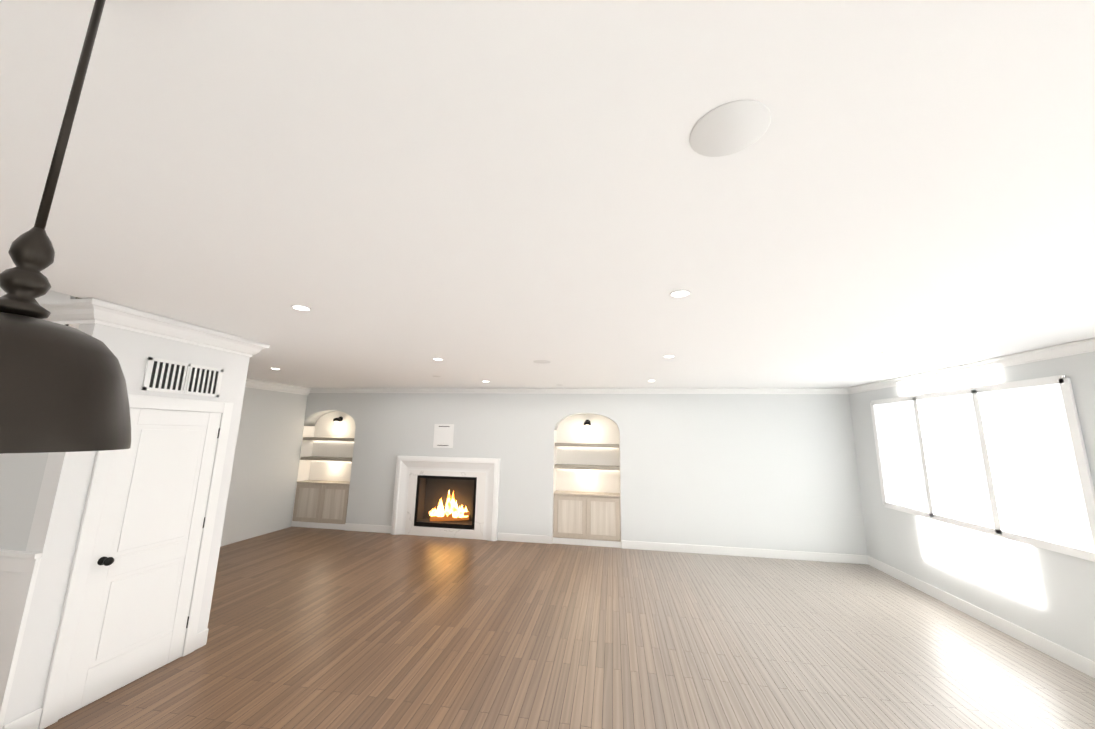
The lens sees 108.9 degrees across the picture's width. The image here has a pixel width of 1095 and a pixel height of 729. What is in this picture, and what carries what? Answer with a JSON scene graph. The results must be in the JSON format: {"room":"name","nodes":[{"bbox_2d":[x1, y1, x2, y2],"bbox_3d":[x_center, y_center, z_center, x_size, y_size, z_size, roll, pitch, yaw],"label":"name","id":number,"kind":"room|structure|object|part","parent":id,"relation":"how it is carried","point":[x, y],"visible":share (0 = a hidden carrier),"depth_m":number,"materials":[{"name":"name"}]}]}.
{"room":"living room","nodes":[
{"label":"living room","id":0,"kind":"room"},
{"bbox_2d":[0,452,48,550],"bbox_3d":[-4.364,1.148,2.715,2.059,2.312,0.045,-1,-10,9],"label":"wall","id":1,"kind":"structure","parent":0,"point":[21,476],"depth_m":2.60,"materials":[{"name":"white paint"}]},
{"bbox_2d":[0,549,41,728],"bbox_3d":[-4.312,1.742,2.559,2.200,1.090,0.032,-1,-10,9],"label":"trim","id":2,"kind":"structure","parent":1,"relation":"attached to","point":[18,572],"depth_m":2.44,"materials":[{"name":"white"}]},
{"bbox_2d":[2,324,249,727],"bbox_3d":[-3.180,1.024,3.141,0.140,2.750,1.210,-1,-10,9],"label":"wall","id":3,"kind":"structure","parent":0,"point":[57,518],"depth_m":2.63,"materials":[{"name":"white paint"}]},
{"bbox_2d":[38,394,233,728],"bbox_3d":[-3.101,1.333,3.098,0.024,2.130,0.940,-1,-10,9],"label":"door frame","id":4,"kind":"structure","parent":3,"relation":"attached to","point":[64,643],"depth_m":2.75,"materials":[{"name":"white wood"}]},
{"bbox_2d":[58,408,221,719],"bbox_3d":[-3.071,1.382,3.087,0.082,2.023,0.760,-1,-10,9],"label":"pantry door","id":5,"kind":"structure","parent":3,"relation":"attached to","point":[133,621],"depth_m":3.03,"materials":[{"name":"white wood"}]},
{"bbox_2d":[141,357,222,396],"bbox_3d":[-3.077,0.121,3.335,0.015,0.260,0.600,-1,-10,9],"label":"return air vent","id":6,"kind":"object","parent":3,"relation":"attached to","point":[164,375],"visible":0.98,"depth_m":3.29,"materials":[{"name":"white metal"}]},
{"bbox_2d":[220,387,307,546],"bbox_3d":[-5.429,1.505,6.079,0.140,2.750,3.939,-1,-10,9],"label":"wall","id":7,"kind":"structure","parent":0,"point":[262,490],"depth_m":7.17,"materials":[{"name":"white paint"}]},
{"bbox_2d":[37,298,310,394],"bbox_3d":[-4.058,0.097,5.431,2.804,0.146,5.254,-1,-10,9],"label":"crown molding","id":8,"kind":"structure","parent":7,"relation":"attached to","point":[82,311],"depth_m":3.06,"materials":[{"name":"white wood"}]},
{"bbox_2d":[0,0,1094,387],"bbox_3d":[-2.497,-0.555,2.332,13.900,0.100,12.000,-1,-10,9],"label":"ceiling","id":9,"kind":"structure","parent":0,"point":[488,192],"depth_m":1.36,"materials":[{"name":"white paint"}]},
{"bbox_2d":[0,0,130,453],"bbox_3d":[-0.811,-0.317,0.644,0.300,0.894,0.300,-1,-10,9],"label":"pendant light","id":10,"kind":"object","parent":9,"relation":"hanging from","point":[63,388],"visible":1,"depth_m":0.58,"materials":[{"name":"brown metal"}]},
{"bbox_2d":[291,305,310,310],"bbox_3d":[-1.760,-0.403,2.800,0.124,0.005,0.124,-1,-10,9],"label":"recessed light","id":11,"kind":"object","parent":9,"relation":"in","point":[300,308],"visible":1,"depth_m":2.80,"materials":[{"name":"white"}]},
{"bbox_2d":[533,360,549,362],"bbox_3d":[-0.067,-0.032,4.697,0.210,0.004,0.210,-1,-10,9],"label":"ceiling speaker","id":12,"kind":"object","parent":9,"relation":"attached to","point":[540,361],"visible":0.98,"depth_m":4.67,"materials":[{"name":"white plastic"}]},
{"bbox_2d":[669,290,690,297],"bbox_3d":[0.805,-0.428,2.379,0.124,0.005,0.124,-1,-10,9],"label":"recessed light","id":13,"kind":"object","parent":9,"relation":"in","point":[679,293],"visible":1,"depth_m":2.37,"materials":[{"name":"white"}]},
{"bbox_2d":[689,100,770,156],"bbox_3d":[0.514,-0.661,1.110,0.210,0.004,0.210,-1,-10,9],"label":"ceiling speaker","id":14,"kind":"object","parent":9,"relation":"attached to","point":[729,128],"visible":1,"depth_m":1.10,"materials":[{"name":"white plastic"}]},
{"bbox_2d":[44,526,1094,728],"bbox_3d":[-2.552,2.250,1.831,13.900,0.100,12.000,-1,-10,9],"label":"floor","id":15,"kind":"structure","parent":0,"point":[315,628],"depth_m":3.52,"materials":[{"name":"brown wood"}]},
{"bbox_2d":[292,480,349,529],"bbox_3d":[-4.462,2.806,7.881,1.176,0.860,0.321,-1,-10,9],"label":"base cabinet","id":16,"kind":"object","parent":15,"relation":"on","point":[323,504],"visible":0.96,"depth_m":7.74,"materials":[{"name":"brown wood"}]},
{"bbox_3d":[-4.468,3.181,7.822,1.176,0.100,0.306,-1,-10,9],"label":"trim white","id":17,"kind":"part","parent":16,"relation":"part of","materials":[{"name":"white wood"}]},
{"bbox_3d":[-4.484,2.747,7.750,1.016,0.560,0.001,-1,-10,9],"label":"oak niche panel","id":18,"kind":"part","parent":16,"relation":"part of","materials":[{"name":"beige wood"}]},
{"bbox_2d":[391,456,499,540],"bbox_3d":[-1.882,2.489,7.447,2.040,1.430,0.381,-1,-10,9],"label":"fireplace","id":19,"kind":"object","parent":15,"relation":"on","point":[454,497],"visible":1,"depth_m":7.37,"materials":[{"name":"white stone"}]},
{"bbox_2d":[553,490,620,547],"bbox_3d":[0.708,2.755,7.033,1.176,0.860,0.321,-1,-10,9],"label":"base cabinet","id":20,"kind":"object","parent":15,"relation":"on","point":[586,518],"visible":1,"depth_m":6.89,"materials":[{"name":"brown wood"}]},
{"bbox_3d":[0.686,2.696,6.902,1.016,0.560,0.001,-1,-10,9],"label":"oak niche panel","id":21,"kind":"part","parent":20,"relation":"part of","materials":[{"name":"beige wood"}]},
{"bbox_3d":[0.702,3.130,6.973,1.176,0.100,0.306,-1,-10,9],"label":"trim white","id":22,"kind":"part","parent":20,"relation":"part of","materials":[{"name":"white wood"}]},
{"bbox_2d":[304,393,867,554],"bbox_3d":[0.021,1.838,7.349,10.480,2.750,0.400,-1,-10,9],"label":"wall","id":23,"kind":"structure","parent":0,"point":[770,471],"depth_m":6.82,"materials":[{"name":"white paint"}]},
{"bbox_2d":[291,411,355,525],"bbox_3d":[-4.446,2.100,8.021,1.198,2.300,0.319,-1,-10,9],"label":"liner","id":24,"kind":"object","parent":23,"relation":"in","point":[326,425],"visible":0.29,"depth_m":8.23,"materials":[{"name":"white paint"}]},
{"bbox_2d":[300,456,351,461],"bbox_3d":[-4.444,1.940,8.048,1.176,0.066,0.296,-1,-10,9],"label":"niche shelf","id":25,"kind":"object","parent":24,"relation":"attached to","point":[321,458],"visible":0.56,"depth_m":7.93,"materials":[{"name":"grey wood"}]},
{"bbox_2d":[303,437,353,440],"bbox_3d":[-4.436,1.551,8.118,1.176,0.066,0.296,-1,-10,9],"label":"niche shelf","id":26,"kind":"object","parent":24,"relation":"attached to","point":[327,439],"visible":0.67,"depth_m":7.98,"materials":[{"name":"grey wood"}]},
{"bbox_2d":[333,416,342,422],"bbox_3d":[-4.419,1.162,8.242,0.144,0.144,0.188,-1,-10,9],"label":"sconce","id":27,"kind":"object","parent":24,"relation":"attached to","point":[337,420],"visible":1,"depth_m":8.20,"materials":[{"name":"black metal"}]},
{"bbox_2d":[345,523,390,532],"bbox_3d":[-3.417,3.124,7.471,0.990,0.130,0.016,-1,-10,9],"label":"baseboard","id":28,"kind":"structure","parent":23,"relation":"attached to","point":[348,527],"depth_m":7.46,"materials":[{"name":"white wood"}]},
{"bbox_2d":[433,424,453,447],"bbox_3d":[-2.006,1.379,7.557,0.400,0.450,0.008,-1,-10,9],"label":"outlet panel","id":29,"kind":"object","parent":23,"relation":"attached to","point":[443,435],"visible":1,"depth_m":7.55,"materials":[{"name":"white plastic"}]},
{"bbox_2d":[498,533,551,543],"bbox_3d":[-0.407,3.094,6.978,0.990,0.130,0.016,-1,-10,9],"label":"baseboard","id":30,"kind":"structure","parent":23,"relation":"attached to","point":[501,536],"depth_m":6.97,"materials":[{"name":"white wood"}]},
{"bbox_2d":[310,388,845,393],"bbox_3d":[-0.020,0.495,7.363,10.140,0.096,0.060,-1,-10,9],"label":"crown molding","id":31,"kind":"structure","parent":23,"relation":"attached to","point":[313,390],"depth_m":7.21,"materials":[{"name":"white"}]},
{"bbox_2d":[552,414,620,542],"bbox_3d":[0.724,2.049,7.173,1.198,2.300,0.319,-1,-10,9],"label":"arched wall niche","id":32,"kind":"object","parent":23,"relation":"in","point":[600,429],"visible":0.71,"depth_m":7.38,"materials":[{"name":"white paint"}]},
{"bbox_2d":[555,443,618,447],"bbox_3d":[0.735,1.500,7.269,1.176,0.066,0.296,-1,-10,9],"label":"niche shelf","id":33,"kind":"object","parent":32,"relation":"attached to","point":[587,445],"visible":0.96,"depth_m":7.13,"materials":[{"name":"grey wood"}]},
{"bbox_2d":[554,464,619,470],"bbox_3d":[0.727,1.889,7.200,1.176,0.066,0.296,-1,-10,9],"label":"niche shelf","id":34,"kind":"object","parent":32,"relation":"attached to","point":[589,467],"visible":0.98,"depth_m":7.08,"materials":[{"name":"grey wood"}]},
{"bbox_2d":[584,420,590,426],"bbox_3d":[0.751,1.111,7.394,0.144,0.144,0.188,-1,-10,9],"label":"sconce","id":35,"kind":"object","parent":32,"relation":"attached to","point":[587,423],"visible":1,"depth_m":7.33,"materials":[{"name":"black metal"}]},
{"bbox_2d":[622,540,865,563],"bbox_3d":[3.121,3.059,6.399,3.760,0.130,0.016,-1,-10,9],"label":"baseboard","id":36,"kind":"structure","parent":23,"relation":"attached to","point":[655,546],"depth_m":6.37,"materials":[{"name":"white wood"}]},
{"bbox_2d":[849,351,1094,661],"bbox_3d":[4.220,0.797,1.065,0.140,2.750,11.620,-1,-10,9],"label":"wall","id":37,"kind":"structure","parent":0,"point":[1049,595],"depth_m":4.08,"materials":[{"name":"white paint"}]},
{"bbox_2d":[846,338,1094,393],"bbox_3d":[4.114,-0.539,1.119,0.060,0.096,11.220,-1,-10,9],"label":"crown molding","id":38,"kind":"structure","parent":37,"relation":"attached to","point":[1071,348],"depth_m":4.05,"materials":[{"name":"white"}]},
{"bbox_2d":[866,555,1094,677],"bbox_3d":[4.085,2.052,0.653,0.016,0.130,11.220,-1,-10,9],"label":"baseboard","id":39,"kind":"structure","parent":37,"relation":"attached to","point":[1083,664],"depth_m":4.04,"materials":[{"name":"white wood"}]},
{"bbox_2d":[870,375,1094,561],"bbox_3d":[4.705,1.078,4.548,0.026,1.540,2.670,-1,-10,9],"label":"window","id":40,"kind":"structure","parent":37,"relation":"in","point":[1037,480],"depth_m":4.03,"materials":[{"name":"glass"}]},
{"bbox_3d":[4.702,1.078,4.548,0.018,1.540,2.670,-1,-10,9],"label":"white window trim","id":41,"kind":"part","parent":40,"relation":"part of","materials":[{"name":"white wood"}]},
{"bbox_3d":[-7.756,0.974,3.358,2.760,2.750,0.140,-1,-10,9],"label":"wall","id":42,"kind":"structure","parent":0,"visible":0},
{"bbox_2d":[0,288,75,300],"bbox_3d":[-6.272,0.692,3.040,5.918,3.250,0.100,-1,-10,9],"label":"trim","id":43,"kind":"structure","parent":42,"relation":"attached to","point":[51,295],"depth_m":2.77,"materials":[{"name":"white paint"}]}
]}

